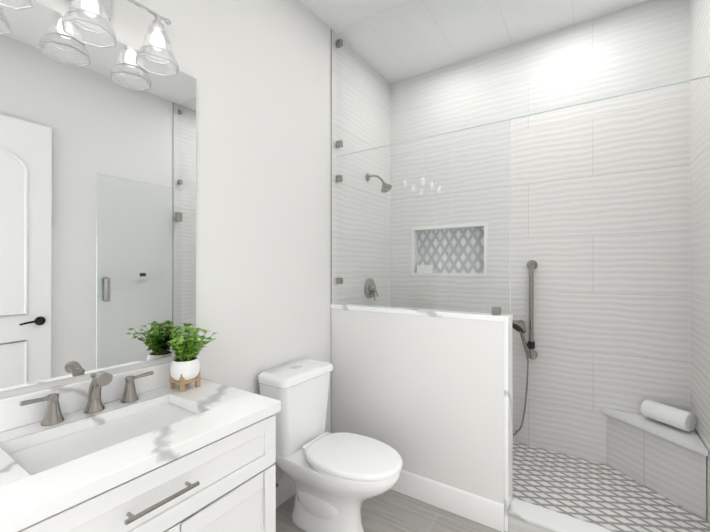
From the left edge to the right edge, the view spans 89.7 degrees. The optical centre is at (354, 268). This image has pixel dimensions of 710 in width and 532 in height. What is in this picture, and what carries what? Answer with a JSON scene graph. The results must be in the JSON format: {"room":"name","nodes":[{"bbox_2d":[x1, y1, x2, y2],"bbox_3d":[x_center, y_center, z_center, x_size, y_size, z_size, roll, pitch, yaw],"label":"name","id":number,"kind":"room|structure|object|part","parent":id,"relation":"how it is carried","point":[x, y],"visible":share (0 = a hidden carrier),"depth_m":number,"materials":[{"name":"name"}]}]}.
{"room":"bathroom","nodes":[
{"label":"bathroom","id":0,"kind":"room"},
{"bbox_2d":[0,0,330,481],"bbox_3d":[-0.911,-0.156,1.519,0.100,3.110,2.531,0,0,33],"label":"wall","id":1,"kind":"structure","parent":0,"point":[259,71],"depth_m":1.97,"materials":[{"name":"white paint"}]},
{"bbox_2d":[0,0,33,10],"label":"sconce","id":2,"kind":"object","parent":1,"relation":"attached to","point":[27,2],"depth_m":1.10,"materials":[{"name":"clear glass"}]},
{"bbox_2d":[61,0,115,47],"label":"sconce","id":3,"kind":"object","parent":1,"relation":"attached to","point":[100,9],"depth_m":1.21,"materials":[{"name":"clear glass"}]},
{"bbox_2d":[0,0,195,391],"bbox_3d":[-0.996,-0.250,1.291,0.006,1.273,0.906,0,0,33],"label":"mirror","id":4,"kind":"object","parent":1,"relation":"attached to","point":[97,209],"visible":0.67,"depth_m":1.31,"materials":[{"name":"silver metal"}]},
{"bbox_2d":[127,0,178,76],"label":"sconce","id":5,"kind":"object","parent":1,"relation":"attached to","point":[157,37],"depth_m":1.39,"materials":[{"name":"glass"}]},
{"bbox_2d":[276,475,294,507],"bbox_3d":[-0.452,1.331,2.107,0.014,0.140,1.037,0,0,33],"label":"baseboard","id":6,"kind":"structure","parent":1,"relation":"attached to","point":[285,489],"depth_m":2.14,"materials":[{"name":"white paint"}]},
{"bbox_2d":[331,29,331,304],"bbox_3d":[-0.170,-0.725,2.545,0.006,1.967,0.004,0,0,33],"label":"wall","id":7,"kind":"structure","parent":1,"relation":"attached to","point":[331,166],"depth_m":2.54,"materials":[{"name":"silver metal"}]},
{"bbox_2d":[300,0,409,33],"bbox_3d":[0.005,-1.752,0.954,2.255,0.080,2.593,0,0,33],"label":"ceiling","id":8,"kind":"structure","parent":0,"point":[336,16],"depth_m":2.36,"materials":[{"name":"white paint"}]},
{"bbox_2d":[332,30,389,305],"bbox_3d":[0.036,-0.152,2.948,0.104,3.110,0.899,0,0,33],"label":"tiled wall","id":9,"kind":"structure","parent":0,"point":[344,238],"depth_m":2.85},
{"bbox_2d":[364,278,378,300],"bbox_3d":[0.145,0.176,2.965,0.054,0.186,0.169,0,0,33],"label":"shower valve","id":10,"kind":"object","parent":9,"relation":"attached to","point":[369,295],"depth_m":2.95,"materials":[{"name":"silver metal"}]},
{"bbox_2d":[366,173,391,192],"bbox_3d":[0.196,-0.696,2.892,0.222,0.174,0.096,0,0,33],"label":"shower head","id":11,"kind":"object","parent":9,"relation":"attached to","point":[386,187],"depth_m":2.86},
{"bbox_2d":[276,489,505,531],"bbox_3d":[0.050,1.438,1.015,2.055,0.080,2.556,0,0,33],"label":"floor","id":12,"kind":"structure","parent":0,"point":[390,510],"depth_m":2.00,"materials":[{"name":"tile"}]},
{"bbox_2d":[0,356,280,531],"bbox_3d":[-0.758,0.879,1.134,0.575,1.038,0.924,0,0,33],"label":"bathroom vanity","id":13,"kind":"object","parent":12,"relation":"on","point":[146,449],"visible":0.98,"depth_m":1.12,"materials":[{"name":"white paint"}]},
{"bbox_2d":[20,371,153,425],"bbox_3d":[-0.906,0.434,1.259,0.123,0.148,0.401,0,0,33],"label":"faucet","id":14,"kind":"object","parent":13,"relation":"on","point":[58,406],"depth_m":1.26,"materials":[{"name":"silver metal"}]},
{"bbox_3d":[-0.532,0.641,0.988,0.036,0.012,0.200,0,0,33],"label":"drawer pull handle","id":15,"kind":"part","parent":13,"relation":"part of","materials":[{"name":"silver metal"}]},
{"bbox_2d":[167,323,217,391],"bbox_3d":[-0.681,0.373,1.509,0.208,0.270,0.267,0,0,33],"label":"potted plant","id":16,"kind":"object","parent":13,"relation":"on","point":[184,369],"visible":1,"depth_m":1.49,"materials":[{"name":"green plant"}]},
{"bbox_2d":[258,359,401,531],"bbox_3d":[-0.107,0.987,1.925,0.766,0.826,0.448,0,0,33],"label":"toilet","id":17,"kind":"object","parent":12,"relation":"on","point":[338,478],"visible":0.85,"depth_m":1.88,"materials":[{"name":"white ceramic"}]},
{"bbox_2d":[331,309,503,503],"bbox_3d":[0.347,0.845,2.277,1.160,1.113,0.125,0,0,33],"label":"wall","id":18,"kind":"structure","parent":0,"point":[422,396],"depth_m":2.14,"materials":[{"name":"white paint"}]},
{"bbox_2d":[331,303,512,531],"bbox_3d":[0.356,0.830,2.271,1.182,1.143,0.137,0,0,33],"label":"trim","id":19,"kind":"structure","parent":18,"relation":"attached to","point":[508,438],"depth_m":1.95,"materials":[{"name":"stone"}]},
{"bbox_2d":[336,0,709,314],"bbox_3d":[0.720,-0.725,2.033,2.043,1.962,0.028,0,0,33],"label":"glass","id":20,"kind":"object","parent":19,"relation":"on","point":[339,178],"depth_m":2.11,"materials":[{"name":"clear glass"}]},
{"bbox_2d":[391,469,503,531],"bbox_3d":[0.315,1.331,2.213,1.144,0.140,0.014,0,0,33],"label":"baseboard","id":21,"kind":"structure","parent":18,"relation":"attached to","point":[478,509],"depth_m":2.04,"materials":[{"name":"white paint"}]},
{"bbox_2d":[508,498,616,531],"bbox_3d":[1.212,1.342,1.704,0.875,0.115,0.141,0,0,33],"label":"sill","id":22,"kind":"structure","parent":18,"relation":"attached to","point":[523,516],"depth_m":1.84,"materials":[{"name":"stone"}]},
{"bbox_2d":[390,0,690,464],"bbox_3d":[1.234,-0.153,2.809,2.255,3.110,0.190,0,0,33],"label":"wall","id":23,"kind":"structure","parent":0,"point":[598,207],"depth_m":2.50,"materials":[{"name":"tile"}]},
{"bbox_2d":[411,222,487,276],"bbox_3d":[0.801,-0.147,3.039,0.654,0.430,0.104,0,0,33],"label":"wall niche","id":24,"kind":"object","parent":23,"relation":"in","point":[458,243],"depth_m":3.06,"materials":[{"name":"tile"}]},
{"bbox_2d":[417,265,433,272],"bbox_3d":[0.620,0.007,3.155,0.140,0.068,0.066,0,0,33],"label":"soap","id":25,"kind":"object","parent":24,"relation":"in","point":[426,270],"depth_m":3.12,"materials":[{"name":"white"}]},
{"bbox_2d":[512,260,537,435],"bbox_3d":[1.177,0.602,2.607,0.261,1.322,0.205,0,0,33],"label":"shower rail","id":26,"kind":"object","parent":23,"relation":"attached to","point":[519,325],"visible":0.9,"depth_m":2.58,"materials":[{"name":"silver metal"}]},
{"bbox_2d":[513,442,709,531],"bbox_3d":[0.968,1.399,2.404,2.055,0.165,0.774,0,0,33],"label":"floor","id":27,"kind":"structure","parent":0,"point":[602,495],"depth_m":2.07,"materials":[{"name":"tile"}]},
{"bbox_2d":[601,408,707,519],"bbox_3d":[1.735,1.127,2.120,0.447,0.377,0.396,0,0,33],"label":"bench","id":28,"kind":"object","parent":27,"relation":"on","point":[667,461],"visible":0.81,"depth_m":2.08,"materials":[{"name":"tile"}]},
{"bbox_2d":[640,399,696,431],"bbox_3d":[1.864,0.873,2.130,0.113,0.107,0.230,0,0,-20],"label":"towel","id":29,"kind":"object","parent":28,"relation":"on","point":[673,416],"visible":1,"depth_m":2.09,"materials":[{"name":"white fabric"}]},
{"bbox_2d":[690,0,709,525],"bbox_3d":[1.831,-0.155,1.762,0.104,3.110,0.899,0,0,33],"label":"tiled wall","id":30,"kind":"structure","parent":0,"point":[700,226],"depth_m":1.96,"materials":[{"name":"white tile"}]},
{"label":"outside","id":31,"kind":"structure","parent":0,"visible":0},
{"bbox_2d":[337,0,647,83],"bbox_3d":[0.978,-1.749,2.427,2.255,0.080,0.937,0,0,33],"label":"ceiling","id":32,"kind":"structure","parent":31,"point":[394,50],"depth_m":2.54,"materials":[{"name":"paint"}]}
]}

